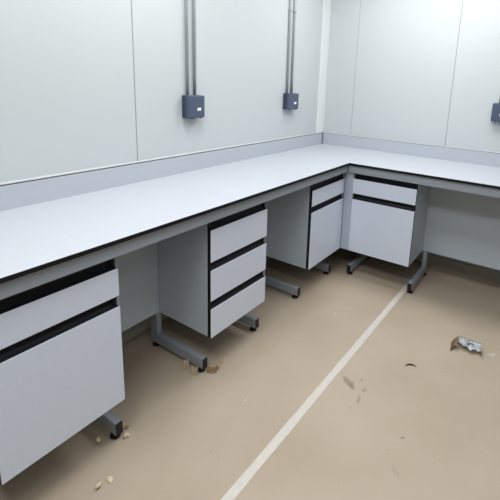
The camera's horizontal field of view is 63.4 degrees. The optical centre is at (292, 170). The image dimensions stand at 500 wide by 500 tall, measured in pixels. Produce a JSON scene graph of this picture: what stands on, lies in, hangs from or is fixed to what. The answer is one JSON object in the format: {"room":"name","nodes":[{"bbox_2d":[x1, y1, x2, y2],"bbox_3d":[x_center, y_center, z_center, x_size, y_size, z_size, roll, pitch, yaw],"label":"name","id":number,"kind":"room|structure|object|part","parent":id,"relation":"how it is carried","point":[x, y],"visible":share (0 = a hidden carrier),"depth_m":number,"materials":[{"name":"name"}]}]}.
{"room":"laboratory","nodes":[
{"label":"laboratory","id":0,"kind":"room"},
{"bbox_2d":[0,0,322,182],"bbox_3d":[-1.279,-0.216,1.457,0.100,2.600,5.600,10,15,32],"label":"wall","id":1,"kind":"structure","parent":0,"point":[85,84],"depth_m":2.08,"materials":[{"name":"grey paint"}]},
{"bbox_2d":[0,133,315,184],"bbox_3d":[-0.603,-0.106,2.460,0.006,0.008,2.994,10,15,32],"label":"trim","id":2,"kind":"structure","parent":1,"relation":"attached to","point":[311,133],"depth_m":2.08,"materials":[{"name":"white plastic"}]},
{"bbox_2d":[185,0,188,94],"bbox_3d":[-0.584,-1.044,2.206,0.019,1.242,0.019,10,15,32],"label":"conduit","id":3,"kind":"object","parent":1,"relation":"attached to","point":[186,1],"visible":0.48,"depth_m":2.28,"materials":[{"name":"grey metal"}]},
{"bbox_2d":[182,95,204,118],"bbox_3d":[-0.581,-0.373,2.369,0.056,0.138,0.135,10,15,32],"label":"box","id":4,"kind":"object","parent":1,"relation":"attached to","point":[193,106],"visible":1,"depth_m":2.33,"materials":[{"name":"blue plastic"}]},
{"bbox_2d":[192,0,195,94],"bbox_3d":[-0.553,-1.053,2.252,0.019,1.242,0.019,10,15,32],"label":"conduit","id":5,"kind":"object","parent":1,"relation":"attached to","point":[193,1],"visible":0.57,"depth_m":2.31,"materials":[{"name":"grey metal"}]},
{"bbox_2d":[121,256,271,343],"bbox_3d":[-0.630,0.836,2.686,0.010,0.076,3.200,10,15,32],"label":"baseboard","id":6,"kind":"structure","parent":1,"relation":"attached to","point":[144,325],"depth_m":2.30,"materials":[{"name":"grey plastic"}]},
{"bbox_2d":[286,0,291,92],"bbox_3d":[-0.015,-1.213,3.058,0.026,1.230,0.026,10,15,32],"label":"conduit","id":7,"kind":"object","parent":1,"relation":"attached to","point":[290,1],"visible":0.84,"depth_m":3.10,"materials":[{"name":"grey metal"}]},
{"bbox_2d":[283,93,298,109],"bbox_3d":[-0.009,-0.550,3.224,0.056,0.134,0.152,10,15,32],"label":"box","id":8,"kind":"object","parent":1,"relation":"attached to","point":[290,100],"visible":1,"depth_m":3.18,"materials":[{"name":"blue plastic"}]},
{"bbox_2d":[290,0,295,92],"bbox_3d":[0.020,-1.223,3.111,0.026,1.230,0.026,10,15,32],"label":"conduit","id":9,"kind":"object","parent":1,"relation":"attached to","point":[294,10],"visible":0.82,"depth_m":3.16,"materials":[{"name":"grey metal"}]},
{"bbox_2d":[316,0,330,132],"bbox_3d":[0.289,-1.127,3.570,0.016,1.596,0.125,10,15,32],"label":"trim","id":10,"kind":"structure","parent":1,"relation":"attached to","point":[326,10],"depth_m":3.60,"materials":[{"name":"white"}]},
{"bbox_2d":[0,239,499,499],"bbox_3d":[0.461,1.429,0.614,4.400,0.100,5.800,10,15,32],"label":"floor","id":11,"kind":"structure","parent":0,"point":[383,428],"depth_m":1.85,"materials":[{"name":"beige concrete"}]},
{"bbox_2d":[96,482,101,488],"bbox_3d":[-0.696,1.135,1.445,0.014,0.018,0.030,3,12,1],"label":"chip","id":12,"kind":"object","parent":11,"relation":"on","point":[99,484],"visible":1,"depth_m":1.44,"materials":[{"name":"beige"}]},
{"bbox_2d":[107,476,112,482],"bbox_3d":[-0.668,1.136,1.474,0.024,0.007,0.021,5,13,11],"label":"chip","id":13,"kind":"object","parent":11,"relation":"on","point":[110,478],"visible":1,"depth_m":1.47,"materials":[{"name":"beige"}]},
{"bbox_2d":[0,166,347,439],"bbox_3d":[-0.371,0.515,2.312,0.479,0.884,2.810,10,15,32],"label":"frame","id":14,"kind":"object","parent":11,"relation":"on","point":[136,258],"visible":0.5,"depth_m":1.98,"materials":[{"name":"grey metal"}]},
{"bbox_2d":[0,257,124,484],"bbox_3d":[-0.915,0.598,1.433,0.378,0.623,0.423,10,15,32],"label":"base cabinet","id":15,"kind":"object","parent":14,"relation":"attached to","point":[61,355],"visible":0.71,"depth_m":1.32,"materials":[{"name":"laminate"}]},
{"bbox_3d":[-0.759,0.357,1.283,0.029,0.058,0.415,10,15,32],"label":"handle","id":16,"kind":"part","parent":15,"relation":"part of","materials":[{"name":"black plastic"}]},
{"bbox_3d":[-0.766,0.513,1.318,0.029,0.041,0.415,10,15,32],"label":"handle","id":17,"kind":"part","parent":15,"relation":"part of","materials":[{"name":"black plastic"}]},
{"bbox_3d":[-0.886,0.416,1.379,0.328,0.109,0.423,10,15,32],"label":"drawer","id":18,"kind":"part","parent":15,"relation":"part of","materials":[{"name":"laminate"}]},
{"bbox_3d":[-0.514,0.408,2.387,0.011,0.611,2.810,10,15,32],"label":"panel","id":19,"kind":"part","parent":14,"relation":"part of","materials":[{"name":"metal"}]},
{"bbox_3d":[-0.266,0.174,1.951,0.026,0.054,2.437,10,15,32],"label":"apron rail","id":20,"kind":"part","parent":14,"relation":"part of","materials":[{"name":"grey metal"}]},
{"bbox_2d":[158,202,266,337],"bbox_3d":[-0.423,0.457,2.174,0.378,0.623,0.436,10,15,32],"label":"base cabinet","id":21,"kind":"object","parent":14,"relation":"attached to","point":[212,274],"visible":0.86,"depth_m":2.02,"materials":[{"name":"laminate"}]},
{"bbox_3d":[-0.284,0.615,2.111,0.029,0.041,0.428,10,15,32],"label":"handle","id":22,"kind":"part","parent":21,"relation":"part of","materials":[{"name":"black"}]},
{"bbox_3d":[-0.412,0.688,2.211,0.328,0.156,0.436,10,15,32],"label":"drawer","id":23,"kind":"part","parent":21,"relation":"part of","materials":[{"name":"laminate"}]},
{"bbox_3d":[-0.403,0.493,2.168,0.328,0.160,0.436,10,15,32],"label":"drawer","id":24,"kind":"part","parent":21,"relation":"part of","materials":[{"name":"laminate"}]},
{"bbox_3d":[-0.275,0.418,2.068,0.029,0.040,0.428,10,15,32],"label":"handle","id":25,"kind":"part","parent":21,"relation":"part of","materials":[{"name":"black plastic"}]},
{"bbox_3d":[-0.395,0.297,2.125,0.328,0.159,0.436,10,15,32],"label":"drawer","id":26,"kind":"part","parent":21,"relation":"part of","materials":[{"name":"laminate"}]},
{"bbox_3d":[-0.266,0.215,2.024,0.029,0.056,0.428,10,15,32],"label":"handle","id":27,"kind":"part","parent":21,"relation":"part of","materials":[{"name":"black"}]},
{"bbox_2d":[0,133,499,283],"bbox_3d":[0.451,0.132,1.881,2.449,0.118,3.119,10,15,32],"label":"countertop","id":28,"kind":"structure","parent":14,"relation":"on","point":[45,223],"depth_m":2.00,"materials":[{"name":"laminate"}]},
{"bbox_2d":[266,173,344,269],"bbox_3d":[0.095,0.308,2.952,0.378,0.623,0.477,10,15,32],"label":"base cabinet","id":29,"kind":"object","parent":14,"relation":"attached to","point":[304,224],"visible":0.7,"depth_m":2.78,"materials":[{"name":"laminate"}]},
{"bbox_3d":[0.241,0.442,2.880,0.016,0.405,0.477,10,15,32],"label":"door","id":30,"kind":"part","parent":29,"relation":"part of","materials":[{"name":"laminate"}]},
{"bbox_3d":[0.245,0.223,2.836,0.029,0.041,0.469,10,15,32],"label":"handle","id":31,"kind":"part","parent":29,"relation":"part of","materials":[{"name":"black plastic"}]},
{"bbox_3d":[0.124,0.126,2.898,0.328,0.109,0.477,10,15,32],"label":"drawer","id":32,"kind":"part","parent":29,"relation":"part of","materials":[{"name":"laminate"}]},
{"bbox_3d":[0.252,0.068,2.802,0.029,0.058,0.469,10,15,32],"label":"handle","id":33,"kind":"part","parent":29,"relation":"part of","materials":[{"name":"black"}]},
{"bbox_2d":[183,358,188,369],"bbox_3d":[-0.540,0.991,2.047,0.026,0.054,0.022,-3,13,-22],"label":"paper scrap","id":34,"kind":"object","parent":11,"relation":"on","point":[186,362],"visible":1,"depth_m":2.05,"materials":[{"name":"beige paper"}]},
{"bbox_2d":[192,365,197,374],"bbox_3d":[-0.489,1.007,2.019,0.030,0.039,0.028,1,12,-6],"label":"paper scrap","id":35,"kind":"object","parent":11,"relation":"on","point":[194,369],"visible":1,"depth_m":2.02,"materials":[{"name":"beige paper"}]},
{"bbox_2d":[207,365,217,373],"bbox_3d":[-0.405,1.013,2.042,0.050,0.024,0.034,4,12,5],"label":"paper scrap","id":36,"kind":"object","parent":11,"relation":"on","point":[211,370],"visible":1,"depth_m":2.04,"materials":[{"name":"brown paper"}]},
{"bbox_2d":[216,359,222,367],"bbox_3d":[-0.378,1.003,2.081,0.021,0.030,0.046,6,13,15],"label":"paper scrap","id":37,"kind":"object","parent":11,"relation":"on","point":[220,362],"visible":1,"depth_m":2.09,"materials":[{"name":"beige paper"}]},
{"bbox_2d":[221,264,427,499],"bbox_3d":[0.194,1.052,2.039,0.039,0.001,3.371,11,15,33],"label":"tape","id":38,"kind":"object","parent":11,"relation":"on","point":[238,486],"visible":0.86,"depth_m":1.82,"materials":[{"name":"white plastic"}]},
{"bbox_2d":[341,165,499,293],"bbox_3d":[1.160,0.470,2.820,2.150,0.884,0.463,10,15,32],"label":"frame","id":39,"kind":"object","parent":11,"relation":"on","point":[463,220],"visible":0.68,"depth_m":2.92,"materials":[{"name":"grey metal"}]},
{"bbox_2d":[348,173,429,266],"bbox_3d":[0.737,0.316,3.043,0.469,0.623,0.367,10,15,32],"label":"base cabinet","id":40,"kind":"object","parent":39,"relation":"attached to","point":[388,218],"visible":0.8,"depth_m":2.89,"materials":[{"name":"laminate"}]},
{"bbox_2d":[340,172,353,249],"bbox_3d":[0.426,0.307,3.055,0.065,0.609,0.050,10,15,32],"label":"post","id":41,"kind":"object","parent":40,"relation":"attached to","point":[348,195],"visible":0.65,"depth_m":3.03,"materials":[{"name":"grey metal"}]},
{"bbox_3d":[0.637,0.448,2.921,0.469,0.410,0.016,10,15,32],"label":"door","id":42,"kind":"part","parent":40,"relation":"part of","materials":[{"name":"laminate"}]},
{"bbox_3d":[0.650,0.225,2.879,0.461,0.043,0.029,10,15,32],"label":"handle","id":43,"kind":"part","parent":40,"relation":"part of","materials":[{"name":"black"}]},
{"bbox_3d":[0.732,0.126,2.979,0.469,0.112,0.317,10,15,32],"label":"drawer","id":44,"kind":"part","parent":40,"relation":"part of","materials":[{"name":"laminate"}]},
{"bbox_3d":[0.657,0.073,2.845,0.461,0.044,0.029,10,15,32],"label":"handle","id":45,"kind":"part","parent":40,"relation":"part of","materials":[{"name":"black plastic"}]},
{"bbox_3d":[1.188,0.125,2.469,1.839,0.058,0.026,10,15,32],"label":"apron rail","id":46,"kind":"part","parent":39,"relation":"part of","materials":[{"name":"grey metal"}]},
{"bbox_2d":[450,336,481,351],"bbox_3d":[0.989,1.001,2.281,0.161,0.063,0.101,8,14,24],"label":"packaging","id":47,"kind":"object","parent":11,"relation":"on","point":[471,345],"visible":1,"depth_m":2.29,"materials":[{"name":"silver metal"}]},
{"bbox_2d":[323,0,499,272],"bbox_3d":[2.078,-0.335,2.667,4.200,2.600,0.100,10,15,32],"label":"wall","id":48,"kind":"structure","parent":0,"point":[414,71],"depth_m":3.24,"materials":[{"name":"grey paint"}]},
{"bbox_2d":[324,132,497,152],"bbox_3d":[1.313,-0.171,3.143,2.430,0.005,0.004,10,15,32],"label":"trim","id":49,"kind":"structure","parent":48,"relation":"attached to","point":[324,132],"depth_m":3.32,"materials":[{"name":"white"}]},
{"bbox_2d":[415,252,499,281],"bbox_3d":[1.999,0.906,2.890,4.189,0.076,0.010,10,15,32],"label":"baseboard","id":50,"kind":"structure","parent":48,"relation":"attached to","point":[454,265],"depth_m":3.27,"materials":[{"name":"plastic"}]},
{"bbox_2d":[491,103,499,122],"bbox_3d":[1.529,-0.415,2.922,0.140,0.139,0.056,10,15,32],"label":"box","id":51,"kind":"object","parent":48,"relation":"attached to","point":[495,115],"visible":1,"depth_m":2.92,"materials":[{"name":"blue plastic"}]}
]}

